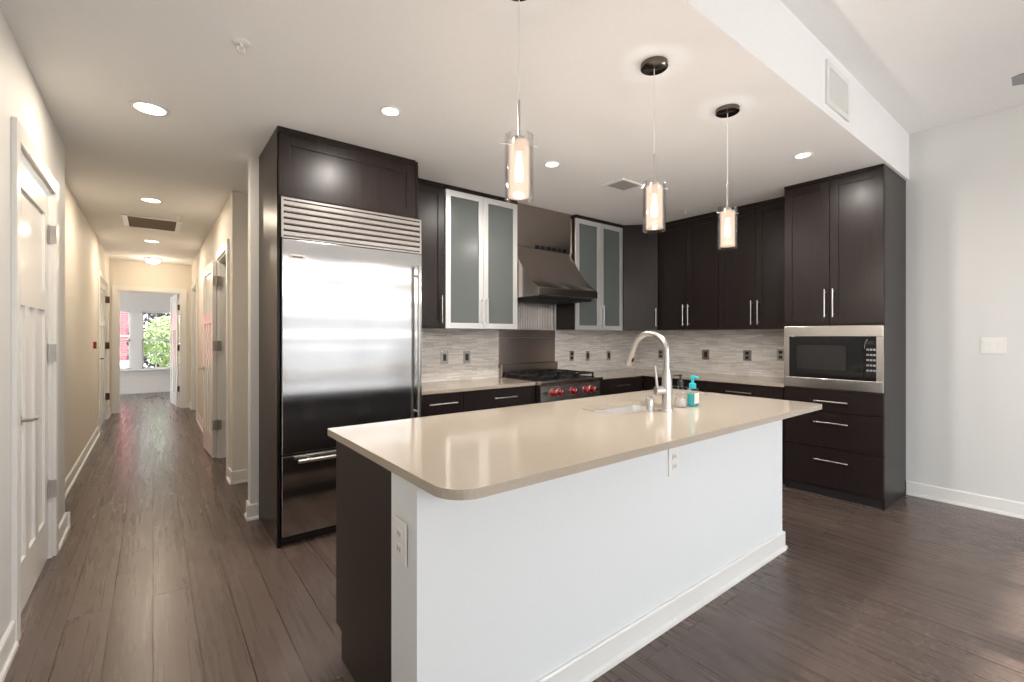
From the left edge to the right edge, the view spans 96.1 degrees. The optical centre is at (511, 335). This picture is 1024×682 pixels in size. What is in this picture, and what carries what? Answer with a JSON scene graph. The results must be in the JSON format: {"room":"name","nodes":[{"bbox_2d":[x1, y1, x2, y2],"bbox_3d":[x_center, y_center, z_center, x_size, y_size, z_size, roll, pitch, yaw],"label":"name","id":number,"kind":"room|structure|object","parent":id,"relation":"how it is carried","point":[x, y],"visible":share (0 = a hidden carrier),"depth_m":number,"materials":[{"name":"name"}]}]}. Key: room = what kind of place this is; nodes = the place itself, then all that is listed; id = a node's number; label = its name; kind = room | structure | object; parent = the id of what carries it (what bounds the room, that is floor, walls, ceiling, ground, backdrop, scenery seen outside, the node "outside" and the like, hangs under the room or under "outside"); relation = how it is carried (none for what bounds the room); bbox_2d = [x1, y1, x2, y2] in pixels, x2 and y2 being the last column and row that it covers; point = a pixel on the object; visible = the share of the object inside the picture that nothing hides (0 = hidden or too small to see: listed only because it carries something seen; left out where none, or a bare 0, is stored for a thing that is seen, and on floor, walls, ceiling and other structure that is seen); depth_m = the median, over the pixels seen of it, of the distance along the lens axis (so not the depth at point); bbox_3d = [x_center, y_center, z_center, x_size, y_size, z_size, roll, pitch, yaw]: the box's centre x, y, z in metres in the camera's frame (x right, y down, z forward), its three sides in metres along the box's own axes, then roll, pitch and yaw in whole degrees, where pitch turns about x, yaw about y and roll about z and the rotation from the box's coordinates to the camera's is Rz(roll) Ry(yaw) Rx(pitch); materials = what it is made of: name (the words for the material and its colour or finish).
{"room":"kitchen","nodes":[
{"label":"kitchen","id":0,"kind":"room"},
{"bbox_2d":[0,7,64,641],"bbox_3d":[-0.860,-0.190,0.198,0.120,3.140,7.770,0,0,-38],"label":"wall","id":1,"kind":"structure","parent":0,"point":[21,98],"depth_m":2.04,"materials":[{"name":"beige paint"}]},
{"bbox_2d":[0,621,18,681],"bbox_3d":[-0.313,1.323,-0.386,0.026,0.115,6.175,0,0,-38],"label":"baseboard","id":2,"kind":"structure","parent":1,"relation":"attached to","point":[9,646],"depth_m":1.94,"materials":[{"name":"white paint"}]},
{"bbox_2d":[11,116,58,641],"bbox_3d":[-2.604,0.203,2.471,0.165,2.355,1.150,0,0,-38],"label":"door","id":3,"kind":"structure","parent":1,"relation":"in","point":[34,189],"depth_m":2.48,"materials":[{"name":"white paint"}]},
{"bbox_2d":[59,512,69,549],"bbox_3d":[-3.056,1.323,3.133,0.026,0.115,0.440,0,0,-38],"label":"baseboard","id":4,"kind":"structure","parent":1,"relation":"attached to","point":[64,527],"depth_m":3.15,"materials":[{"name":"white paint"}]},
{"bbox_2d":[65,511,70,526],"bbox_3d":[-3.244,1.323,3.283,0.139,0.115,0.026,0,0,-38],"label":"baseboard","id":5,"kind":"structure","parent":1,"relation":"attached to","point":[69,511],"depth_m":3.31,"materials":[{"name":"white paint"}]},
{"bbox_2d":[65,182,108,478],"bbox_3d":[-5.231,0.010,5.622,0.120,2.740,6.400,0,0,-38],"label":"wall","id":6,"kind":"structure","parent":0,"point":[84,253],"depth_m":4.85,"materials":[{"name":"beige paint"}]},
{"bbox_2d":[65,426,99,498],"bbox_3d":[-4.540,1.323,4.854,0.026,0.115,4.040,0,0,-38],"label":"baseboard","id":7,"kind":"structure","parent":6,"relation":"attached to","point":[72,476],"depth_m":4.76,"materials":[{"name":"white paint"}]},
{"bbox_2d":[98,269,109,432],"bbox_3d":[-6.309,0.220,7.045,0.170,2.320,1.590,0,0,-38],"label":"door","id":8,"kind":"structure","parent":6,"relation":"in","point":[103,298],"depth_m":7.25,"materials":[{"name":"white paint"}]},
{"bbox_2d":[109,259,190,413],"bbox_3d":[-5.603,0.010,9.466,7.600,2.740,0.120,0,0,-38],"label":"wall","id":9,"kind":"structure","parent":0,"point":[122,273],"depth_m":8.54,"materials":[{"name":"beige paint"}]},
{"bbox_2d":[112,285,186,413],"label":"door frame","id":10,"kind":"structure","parent":9,"relation":"in","point":[175,307],"depth_m":8.81,"materials":[{"name":"white paint"}]},
{"bbox_2d":[120,292,179,388],"bbox_3d":[-7.733,0.010,12.199,7.600,2.740,0.150,0,0,-38],"label":"wall","id":11,"kind":"structure","parent":0,"point":[127,299],"depth_m":11.19,"materials":[{"name":"white paint"}]},
{"bbox_2d":[120,387,169,393],"bbox_3d":[-7.620,1.323,12.175,7.450,0.115,0.026,0,0,-38],"label":"baseboard","id":12,"kind":"structure","parent":11,"relation":"attached to","point":[157,389],"depth_m":11.17,"materials":[{"name":"white paint"}]},
{"bbox_2d":[120,307,179,374],"bbox_3d":[-9.039,0.115,11.085,2.130,1.610,0.200,0,0,-38],"label":"window","id":13,"kind":"structure","parent":11,"relation":"in","point":[136,339],"depth_m":11.10,"materials":[{"name":"white paint"}]},
{"bbox_2d":[191,190,246,470],"bbox_3d":[-4.363,0.010,6.647,0.120,2.740,5.850,0,0,-38],"label":"wall","id":14,"kind":"structure","parent":0,"point":[231,223],"depth_m":4.36,"materials":[{"name":"beige paint"}]},
{"bbox_2d":[191,279,197,417],"bbox_3d":[-5.585,0.217,8.199,0.140,2.325,1.270,0,0,-38],"label":"door","id":15,"kind":"structure","parent":14,"relation":"in","point":[194,287],"depth_m":8.59,"materials":[{"name":"white paint"}]},
{"bbox_2d":[196,412,202,431],"bbox_3d":[-4.313,1.323,6.464,0.026,0.115,3.040,0,0,-38],"label":"baseboard","id":16,"kind":"structure","parent":14,"relation":"attached to","point":[199,420],"depth_m":7.09,"materials":[{"name":"white paint"}]},
{"bbox_2d":[199,239,228,476],"bbox_3d":[-3.231,0.217,5.130,0.219,2.325,1.624,0,0,-43],"label":"door","id":17,"kind":"structure","parent":14,"relation":"in","point":[215,368],"depth_m":5.22,"materials":[{"name":"white paint"}]},
{"bbox_2d":[226,466,232,484],"bbox_3d":[-2.682,1.323,4.372,0.026,0.115,0.246,0,0,-38],"label":"baseboard","id":18,"kind":"structure","parent":14,"relation":"attached to","point":[229,477],"depth_m":4.31,"materials":[{"name":"white paint"}]},
{"bbox_2d":[247,193,247,468],"bbox_3d":[-0.782,0.010,5.806,4.495,2.740,0.120,0,0,-38],"label":"wall","id":19,"kind":"structure","parent":0,"point":[247,193],"depth_m":4.38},
{"bbox_2d":[232,469,247,483],"bbox_3d":[-0.784,1.323,5.712,4.615,0.115,0.026,0,0,-38],"label":"baseboard","id":20,"kind":"structure","parent":19,"relation":"attached to","point":[240,476],"depth_m":4.33,"materials":[{"name":"white paint"}]},
{"bbox_2d":[248,155,613,503],"bbox_3d":[-0.180,0.010,4.931,4.622,2.740,0.120,0,0,-38],"label":"wall","id":21,"kind":"structure","parent":0,"point":[253,161],"depth_m":3.48,"materials":[{"name":"white paint"}]},
{"bbox_2d":[244,500,249,519],"bbox_3d":[-2.013,1.323,3.502,0.026,0.115,0.120,0,0,-38],"label":"baseboard","id":22,"kind":"structure","parent":21,"relation":"attached to","point":[247,501],"depth_m":3.52,"materials":[{"name":"white paint"}]},
{"bbox_2d":[247,503,258,520],"bbox_3d":[-1.948,1.323,3.461,0.078,0.115,0.026,0,0,-38],"label":"baseboard","id":23,"kind":"structure","parent":21,"relation":"attached to","point":[252,509],"depth_m":3.46,"materials":[{"name":"white paint"}]},
{"bbox_2d":[418,178,444,327],"bbox_3d":[-0.841,-0.716,4.112,0.385,1.287,0.356,0,0,-38],"label":"upper cabinet","id":24,"kind":"object","parent":21,"relation":"attached to","point":[430,193],"visible":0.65,"depth_m":4.05,"materials":[{"name":"brown wood"}]},
{"bbox_2d":[422,328,498,382],"bbox_3d":[-0.624,0.184,4.502,1.215,0.511,0.010,0,0,-38],"label":"backsplash","id":25,"kind":"structure","parent":21,"relation":"attached to","point":[482,344],"depth_m":4.58,"materials":[{"name":"tile"}]},
{"bbox_2d":[441,351,447,363],"bbox_3d":[-0.653,0.208,4.466,0.082,0.125,0.010,0,0,-38],"label":"electrical outlet","id":26,"kind":"object","parent":25,"relation":"attached to","point":[444,354],"visible":1,"depth_m":4.46,"materials":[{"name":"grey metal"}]},
{"bbox_2d":[463,351,469,362],"bbox_3d":[-0.453,0.212,4.623,0.082,0.125,0.009,0,0,-38],"label":"electrical outlet","id":27,"kind":"object","parent":25,"relation":"attached to","point":[466,354],"visible":1,"depth_m":4.62,"materials":[{"name":"grey metal"}]},
{"bbox_2d":[436,184,516,328],"bbox_3d":[-0.356,-0.714,4.487,0.825,1.291,0.360,0,0,-38],"label":"upper cabinet","id":28,"kind":"object","parent":21,"relation":"attached to","point":[480,229],"visible":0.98,"depth_m":4.35,"materials":[{"name":"grey glass"}]},
{"bbox_2d":[498,302,554,363],"bbox_3d":[0.178,-0.022,5.122,0.814,0.725,0.016,0,0,-38],"label":"backsplash panel","id":29,"kind":"object","parent":21,"relation":"attached to","point":[533,340],"visible":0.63,"depth_m":5.14,"materials":[{"name":"silver metal"}]},
{"bbox_2d":[517,203,596,304],"bbox_3d":[0.385,-0.862,4.887,0.830,0.993,0.640,0,0,-38],"label":"range hood","id":30,"kind":"object","parent":21,"relation":"attached to","point":[547,271],"visible":0.91,"depth_m":4.81,"materials":[{"name":"silver metal"}]},
{"bbox_2d":[556,214,622,329],"bbox_3d":[0.949,-0.714,5.505,0.815,1.291,0.360,0,0,-38],"label":"upper cabinet","id":31,"kind":"object","parent":21,"relation":"attached to","point":[597,254],"visible":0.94,"depth_m":5.37,"materials":[{"name":"grey glass"}]},
{"bbox_2d":[555,330,634,370],"bbox_3d":[1.086,0.184,5.835,1.488,0.511,0.010,0,0,-38],"label":"backsplash","id":32,"kind":"structure","parent":21,"relation":"attached to","point":[598,342],"depth_m":5.78,"materials":[{"name":"tile"}]},
{"bbox_2d":[570,351,573,360],"bbox_3d":[0.719,0.238,5.536,0.070,0.120,0.009,0,0,-38],"label":"electrical outlet","id":33,"kind":"object","parent":32,"relation":"attached to","point":[571,352],"visible":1,"depth_m":5.53,"materials":[{"name":"grey metal"}]},
{"bbox_2d":[586,351,589,360],"bbox_3d":[0.940,0.245,5.708,0.062,0.120,0.010,0,0,-38],"label":"light switch","id":34,"kind":"object","parent":32,"relation":"attached to","point":[587,352],"visible":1,"depth_m":5.70,"materials":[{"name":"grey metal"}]},
{"bbox_2d":[607,351,610,359],"bbox_3d":[1.251,0.250,5.951,0.070,0.120,0.009,0,0,-38],"label":"electrical outlet","id":35,"kind":"object","parent":32,"relation":"attached to","point":[608,352],"visible":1,"depth_m":5.95,"materials":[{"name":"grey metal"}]},
{"bbox_2d":[614,224,658,330],"bbox_3d":[1.613,-0.716,5.851,0.658,1.287,0.630,0,0,-38],"label":"upper cabinet","id":36,"kind":"object","parent":21,"relation":"attached to","point":[640,242],"visible":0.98,"depth_m":5.61,"materials":[{"name":"brown wood"}]},
{"bbox_2d":[0,0,867,265],"bbox_3d":[-3.635,-1.640,7.063,7.750,0.560,13.290,0,0,-38],"label":"ceiling","id":37,"kind":"structure","parent":0,"point":[323,68],"depth_m":2.68,"materials":[{"name":"white paint"}]},
{"bbox_2d":[129,100,169,116],"bbox_3d":[-2.163,-1.355,2.752,0.194,0.008,0.194,0,0,-38],"label":"recessed light","id":38,"kind":"object","parent":37,"relation":"in","point":[145,107],"visible":1,"depth_m":2.75,"materials":[{"name":"white paint"}]},
{"bbox_2d":[139,197,162,202],"bbox_3d":[-3.607,-1.355,4.605,0.194,0.008,0.194,0,0,-38],"label":"recessed light","id":39,"kind":"object","parent":37,"relation":"in","point":[145,199],"visible":1,"depth_m":4.60,"materials":[{"name":"white paint"}]},
{"bbox_2d":[121,214,181,231],"bbox_3d":[-4.337,-1.353,5.558,0.550,0.011,0.680,0,0,-38],"label":"ceiling vent","id":40,"kind":"object","parent":37,"relation":"in","point":[128,220],"visible":1,"depth_m":5.52,"materials":[{"name":"white metal"}]},
{"bbox_2d":[143,240,159,242],"bbox_3d":[-5.155,-1.355,6.594,0.194,0.008,0.194,0,0,-38],"label":"recessed light","id":41,"kind":"object","parent":37,"relation":"in","point":[151,241],"visible":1,"depth_m":6.61,"materials":[{"name":"white paint"}]},
{"bbox_2d":[144,257,161,263],"bbox_3d":[-6.301,-1.314,8.084,0.260,0.092,0.260,0,0,-38],"label":"flush ceiling light","id":42,"kind":"object","parent":37,"relation":"attached to","point":[151,260],"visible":1,"depth_m":8.02,"materials":[{"name":"white glass"}]},
{"bbox_2d":[231,37,249,54],"bbox_3d":[-1.254,-1.333,2.131,0.076,0.051,0.076,0,0,-38],"label":"sprinkler","id":43,"kind":"object","parent":37,"relation":"attached to","point":[240,42],"visible":1,"depth_m":2.12,"materials":[{"name":"white plastic"}]},
{"bbox_2d":[380,106,400,116],"bbox_3d":[-0.734,-1.355,2.784,0.124,0.008,0.124,0,0,-38],"label":"recessed light","id":44,"kind":"object","parent":37,"relation":"in","point":[390,111],"visible":1,"depth_m":2.78,"materials":[{"name":"white paint"}]},
{"bbox_2d":[501,0,536,181],"bbox_3d":[0.027,-0.942,1.777,0.131,0.834,0.131,0,0,43],"label":"pendant light","id":45,"kind":"object","parent":37,"relation":"hanging from","point":[518,143],"visible":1,"depth_m":1.77,"materials":[{"name":"grey"}]},
{"bbox_2d":[513,135,524,154],"bbox_3d":[0.027,-0.735,1.777,0.048,0.060,0.048,0,0,-15],"label":"socket","id":46,"kind":"object","parent":45,"relation":"attached to","point":[519,140],"depth_m":1.76,"materials":[{"name":"silver metal"}]},
{"bbox_2d":[544,161,559,167],"bbox_3d":[0.316,-1.355,3.642,0.124,0.008,0.124,0,0,-38],"label":"recessed light","id":47,"kind":"object","parent":37,"relation":"in","point":[551,164],"visible":1,"depth_m":3.64,"materials":[{"name":"white paint"}]},
{"bbox_2d":[602,178,642,191],"bbox_3d":[0.994,-1.353,4.141,0.290,0.011,0.230,0,0,-38],"label":"ceiling vent","id":48,"kind":"object","parent":37,"relation":"in","point":[622,184],"visible":1,"depth_m":4.13,"materials":[{"name":"white metal"}]},
{"bbox_2d":[640,56,667,216],"bbox_3d":[0.711,-0.942,2.301,0.131,0.834,0.131,0,0,-41],"label":"pendant light","id":49,"kind":"object","parent":37,"relation":"hanging from","point":[655,65],"visible":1,"depth_m":2.29,"materials":[{"name":"white"}]},
{"bbox_2d":[649,181,658,195],"bbox_3d":[0.711,-0.735,2.301,0.048,0.060,0.048,0,0,-9],"label":"socket","id":50,"kind":"object","parent":49,"relation":"attached to","point":[654,186],"depth_m":2.28,"materials":[{"name":"silver metal"}]},
{"bbox_2d":[715,104,739,236],"bbox_3d":[1.291,-0.942,2.760,0.131,0.834,0.131,0,0,25],"label":"pendant light","id":51,"kind":"object","parent":37,"relation":"hanging from","point":[728,110],"visible":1,"depth_m":2.75,"materials":[{"name":"white"}]},
{"bbox_2d":[723,207,731,218],"bbox_3d":[1.291,-0.735,2.760,0.048,0.060,0.048,0,0,-7],"label":"socket","id":52,"kind":"object","parent":51,"relation":"attached to","point":[727,212],"depth_m":2.74,"materials":[{"name":"silver metal"}]},
{"bbox_2d":[793,152,812,158],"bbox_3d":[2.186,-1.355,3.461,0.124,0.008,0.124,0,0,-38],"label":"recessed light","id":53,"kind":"object","parent":37,"relation":"in","point":[802,155],"visible":1,"depth_m":3.46,"materials":[{"name":"white paint"}]},
{"bbox_2d":[3,391,1023,681],"bbox_3d":[-2.248,1.430,5.284,7.750,0.100,17.800,0,0,-38],"label":"floor","id":54,"kind":"structure","parent":0,"point":[159,573],"depth_m":2.45,"materials":[{"name":"brown wood"}]},
{"bbox_2d":[259,126,417,548],"bbox_3d":[-1.310,0.011,3.550,1.030,2.739,0.664,0,0,-38],"label":"tall cabinet","id":55,"kind":"object","parent":54,"relation":"on","point":[296,164],"visible":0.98,"depth_m":3.21,"materials":[{"name":"brown wood"}]},
{"bbox_2d":[280,196,421,545],"bbox_3d":[-1.276,0.237,3.514,0.997,2.285,0.728,0,0,-38],"label":"refrigerator","id":56,"kind":"object","parent":54,"relation":"on","point":[351,278],"visible":0.72,"depth_m":3.18,"materials":[{"name":"silver metal"}]},
{"bbox_2d":[422,392,462,416],"bbox_3d":[-0.747,0.925,4.005,0.410,0.909,0.641,0,0,-38],"label":"base cabinet","id":57,"kind":"object","parent":54,"relation":"on","point":[443,403],"visible":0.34,"depth_m":3.78,"materials":[{"name":"brown wood"}]},
{"bbox_2d":[462,385,534,411],"bbox_3d":[-0.268,0.925,4.378,0.800,0.909,0.641,0,0,-38],"label":"base cabinet","id":58,"kind":"object","parent":54,"relation":"on","point":[476,400],"visible":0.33,"depth_m":4.13,"materials":[{"name":"brown wood"}]},
{"bbox_2d":[422,378,535,394],"bbox_3d":[-0.440,0.455,4.262,1.210,0.030,0.613,0,0,-38],"label":"countertop","id":59,"kind":"structure","parent":58,"relation":"on","point":[428,388],"depth_m":4.18,"materials":[{"name":"beige stone"}]},
{"bbox_2d":[499,361,602,403],"bbox_3d":[0.427,0.838,4.845,0.870,1.085,0.723,0,0,-38],"label":"range","id":60,"kind":"object","parent":54,"relation":"on","point":[553,383],"visible":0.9,"depth_m":4.70,"materials":[{"name":"silver metal"}]},
{"bbox_2d":[336,420,787,681],"bbox_3d":[0.489,0.916,2.527,2.614,0.927,0.878,0,0,-38],"label":"kitchen island","id":61,"kind":"object","parent":54,"relation":"on","point":[566,578],"visible":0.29,"depth_m":1.80,"materials":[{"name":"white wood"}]},
{"bbox_2d":[394,516,406,566],"bbox_3d":[-0.359,0.658,1.476,0.010,0.135,0.085,0,0,-38],"label":"electrical outlet","id":62,"kind":"object","parent":61,"relation":"attached to","point":[400,527],"visible":1,"depth_m":1.47,"materials":[{"name":"white plastic"}]},
{"bbox_2d":[397,528,401,539],"bbox_3d":[-0.361,0.634,1.475,0.003,0.030,0.034,0,0,-38],"label":"socket","id":63,"kind":"object","parent":62,"relation":"attached to","point":[399,530],"depth_m":1.47,"materials":[{"name":"white plastic"}]},
{"bbox_2d":[397,543,401,554],"bbox_3d":[-0.361,0.682,1.475,0.003,0.030,0.034,0,0,-38],"label":"socket","id":64,"kind":"object","parent":62,"relation":"attached to","point":[399,545],"depth_m":1.47,"materials":[{"name":"white plastic"}]},
{"bbox_2d":[328,389,821,499],"bbox_3d":[0.545,0.437,2.481,2.659,0.030,1.112,0,0,-38],"label":"island countertop","id":65,"kind":"structure","parent":61,"relation":"on","point":[470,455],"depth_m":1.97,"materials":[{"name":"beige stone"}]},
{"bbox_2d":[596,405,655,413],"bbox_3d":[0.686,0.540,2.744,0.573,0.175,0.313,0,0,-38],"label":"sink","id":66,"kind":"object","parent":65,"relation":"in","point":[634,408],"visible":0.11,"depth_m":2.94,"materials":[{"name":"silver metal"}]},
{"bbox_2d":[625,331,672,411],"bbox_3d":[0.782,0.195,2.688,0.103,0.454,0.324,0,0,-38],"label":"faucet","id":67,"kind":"object","parent":65,"relation":"on","point":[665,390],"visible":1,"depth_m":2.59,"materials":[{"name":"silver metal"}]},
{"bbox_2d":[645,397,654,411],"bbox_3d":[0.772,0.384,2.582,0.052,0.077,0.052,0,0,-38],"label":"air gap cap","id":68,"kind":"object","parent":65,"relation":"on","point":[649,401],"visible":1,"depth_m":2.56,"materials":[{"name":"silver metal"}]},
{"bbox_2d":[673,374,686,406],"bbox_3d":[1.002,0.324,2.740,0.079,0.195,0.079,0,0,-38],"label":"soap bottle","id":69,"kind":"object","parent":65,"relation":"on","point":[679,402],"visible":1,"depth_m":2.72,"materials":[{"name":"clear glass"}]},
{"bbox_2d":[687,375,698,405],"bbox_3d":[1.094,0.329,2.769,0.076,0.185,0.067,0,0,-38],"label":"hand soap bottle","id":70,"kind":"object","parent":65,"relation":"on","point":[692,398],"visible":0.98,"depth_m":2.76,"materials":[{"name":"teal plastic"}]},
{"bbox_2d":[668,447,678,476],"bbox_3d":[0.782,0.605,2.225,0.085,0.135,0.010,0,0,-38],"label":"electrical outlet","id":71,"kind":"object","parent":61,"relation":"attached to","point":[673,453],"visible":0.87,"depth_m":2.22,"materials":[{"name":"white plastic"}]},
{"bbox_2d":[672,453,676,459],"bbox_3d":[0.784,0.581,2.223,0.034,0.030,0.003,0,0,-38],"label":"socket","id":72,"kind":"object","parent":71,"relation":"attached to","point":[674,455],"depth_m":2.22,"materials":[{"name":"white plastic"}]},
{"bbox_2d":[672,463,676,469],"bbox_3d":[0.784,0.629,2.223,0.034,0.030,0.003,0,0,-38],"label":"socket","id":73,"kind":"object","parent":71,"relation":"attached to","point":[674,465],"depth_m":2.22,"materials":[{"name":"white plastic"}]},
{"bbox_2d":[599,376,642,395],"bbox_3d":[1.042,0.925,5.398,0.830,0.909,0.641,0,0,-38],"label":"base cabinet","id":74,"kind":"object","parent":54,"relation":"on","point":[627,384],"visible":0.25,"depth_m":5.18,"materials":[{"name":"brown wood"}]},
{"bbox_2d":[644,376,705,391],"bbox_3d":[2.025,0.925,5.312,0.671,0.909,0.760,0,0,-38],"label":"base cabinet","id":75,"kind":"object","parent":54,"relation":"on","point":[649,382],"visible":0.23,"depth_m":5.10,"materials":[{"name":"brown wood"}]},
{"bbox_2d":[705,381,784,483],"bbox_3d":[2.493,0.925,4.711,0.671,0.909,0.760,0,0,-38],"label":"base cabinet","id":76,"kind":"object","parent":54,"relation":"on","point":[771,392],"visible":0.22,"depth_m":4.45,"materials":[{"name":"brown wood"}]},
{"bbox_2d":[576,368,784,386],"bbox_3d":[1.759,0.455,5.002,1.471,0.030,2.148,0,0,-38],"label":"countertop","id":77,"kind":"structure","parent":76,"relation":"on","point":[633,372],"depth_m":5.08,"materials":[{"name":"beige stone"}]},
{"bbox_2d":[784,163,905,510],"bbox_3d":[2.950,0.011,4.104,0.695,2.739,0.727,0,0,-38],"label":"tall cabinet","id":78,"kind":"object","parent":54,"relation":"on","point":[845,233],"visible":0.97,"depth_m":3.87,"materials":[{"name":"brown wood"}]},
{"bbox_2d":[784,325,883,392],"bbox_3d":[2.873,0.183,4.044,0.456,0.538,0.723,0,0,-38],"label":"microwave","id":79,"kind":"object","parent":78,"relation":"in","point":[835,363],"visible":1,"depth_m":3.88,"materials":[{"name":"silver metal"}]},
{"bbox_2d":[499,377,538,387],"bbox_3d":[0.391,0.465,4.869,0.836,0.060,0.640,0,0,-38],"label":"countertop","id":80,"kind":"structure","parent":0,"point":[532,379],"depth_m":4.61,"materials":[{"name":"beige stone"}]},
{"bbox_2d":[637,0,908,180],"bbox_3d":[1.179,-1.640,2.313,5.697,0.560,0.120,0,0,-38],"label":"ceiling soffit","id":81,"kind":"structure","parent":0,"point":[764,42],"depth_m":2.52,"materials":[{"name":"white paint"}]},
{"bbox_2d":[826,59,849,121],"bbox_3d":[2.070,-1.550,2.924,0.400,0.270,0.011,0,0,-38],"label":"air vent","id":82,"kind":"object","parent":81,"relation":"in","point":[837,84],"visible":1,"depth_m":2.91,"materials":[{"name":"white metal"}]},
{"bbox_2d":[641,104,1023,502],"bbox_3d":[0.749,-0.270,7.620,0.150,3.300,17.800,0,0,-38],"label":"wall","id":83,"kind":"structure","parent":0,"point":[965,184],"depth_m":3.74,"materials":[{"name":"white paint"}]},
{"bbox_2d":[658,211,725,329],"bbox_3d":[2.134,-0.716,5.398,0.393,1.287,0.754,0,0,-38],"label":"upper cabinet","id":84,"kind":"object","parent":83,"relation":"attached to","point":[688,248],"visible":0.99,"depth_m":5.28,"materials":[{"name":"brown wood"}]},
{"bbox_2d":[635,329,783,377],"bbox_3d":[2.336,0.184,5.453,0.010,0.511,2.150,0,0,-38],"label":"backsplash","id":85,"kind":"structure","parent":83,"relation":"attached to","point":[725,347],"depth_m":5.37,"materials":[{"name":"tile"}]},
{"bbox_2d":[658,350,662,358],"bbox_3d":[1.925,0.235,5.963,0.009,0.118,0.075,0,0,-38],"label":"electrical outlet","id":86,"kind":"object","parent":85,"relation":"attached to","point":[660,352],"visible":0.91,"depth_m":5.96,"materials":[{"name":"grey metal"}]},
{"bbox_2d":[702,349,708,359],"bbox_3d":[2.303,0.220,5.478,0.009,0.118,0.090,0,0,-38],"label":"electrical outlet","id":87,"kind":"object","parent":85,"relation":"attached to","point":[705,353],"visible":1,"depth_m":5.47,"materials":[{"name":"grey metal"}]},
{"bbox_2d":[743,350,750,360],"bbox_3d":[2.602,0.215,5.096,0.009,0.118,0.090,0,0,-38],"label":"electrical outlet","id":88,"kind":"object","parent":85,"relation":"attached to","point":[746,353],"visible":1,"depth_m":5.09,"materials":[{"name":"grey metal"}]},
{"bbox_2d":[777,349,783,359],"bbox_3d":[2.813,0.195,4.824,0.009,0.118,0.075,0,0,-38],"label":"electrical outlet","id":89,"kind":"object","parent":85,"relation":"attached to","point":[780,352],"visible":0.84,"depth_m":4.82,"materials":[{"name":"grey metal"}]},
{"bbox_2d":[718,196,784,329],"bbox_3d":[2.606,-0.716,4.793,0.393,1.287,0.777,0,0,-38],"label":"upper cabinet","id":90,"kind":"object","parent":83,"relation":"attached to","point":[751,259],"visible":0.81,"depth_m":4.72,"materials":[{"name":"brown wood"}]},
{"bbox_2d":[906,481,1023,518],"bbox_3d":[4.750,1.323,2.343,0.026,0.115,4.255,0,0,-38],"label":"baseboard","id":91,"kind":"structure","parent":83,"relation":"attached to","point":[965,499],"depth_m":3.72,"materials":[{"name":"white paint"}]},
{"bbox_2d":[981,337,1006,353],"bbox_3d":[3.773,0.075,3.608,0.010,0.130,0.142,0,0,-38],"label":"light switch","id":92,"kind":"object","parent":83,"relation":"attached to","point":[989,345],"visible":1,"depth_m":3.61,"materials":[{"name":"white plastic"}]},
{"bbox_2d":[780,0,1023,133],"bbox_3d":[1.873,-1.840,-0.004,7.750,0.160,4.390,0,0,-38],"label":"ceiling","id":93,"kind":"structure","parent":0,"point":[929,64],"depth_m":2.82,"materials":[{"name":"white paint"}]},
{"bbox_2d":[1012,73,1023,85],"bbox_3d":[3.398,-1.605,2.179,1.061,0.309,1.061,0,0,4],"label":"air vent","id":94,"kind":"object","parent":93,"relation":"hanging from","point":[1018,79],"visible":1,"depth_m":2.68,"materials":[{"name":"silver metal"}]},
{"label":"outside","id":95,"kind":"structure","parent":0,"visible":0},
{"bbox_3d":[-3.074,1.805,3.944,60.000,0.150,70.000,0,0,-38],"label":"ground","id":96,"kind":"structure","parent":95,"visible":0},
{"bbox_2d":[120,312,128,367],"bbox_3d":[-16.867,-2.770,14.905,7.720,9.000,3.750,0,0,-38],"label":"brick building","id":97,"kind":"structure","parent":96,"relation":"on","point":[124,316],"depth_m":16.04,"materials":[{"name":"red brick"}]},
{"bbox_2d":[125,313,179,366],"bbox_3d":[-10.738,0.109,15.717,3.857,3.839,1.204,0,0,-38],"label":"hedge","id":98,"kind":"object","parent":96,"relation":"on","point":[152,316],"visible":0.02,"depth_m":14.81,"materials":[{"name":"green plant"}]},
{"bbox_2d":[144,316,179,366],"bbox_3d":[-10.330,0.546,13.762,1.299,2.373,1.042,0,0,-38],"label":"leafy tree","id":99,"kind":"object","parent":96,"relation":"on","point":[166,321],"visible":0.52,"depth_m":13.49,"materials":[{"name":"green plant"}]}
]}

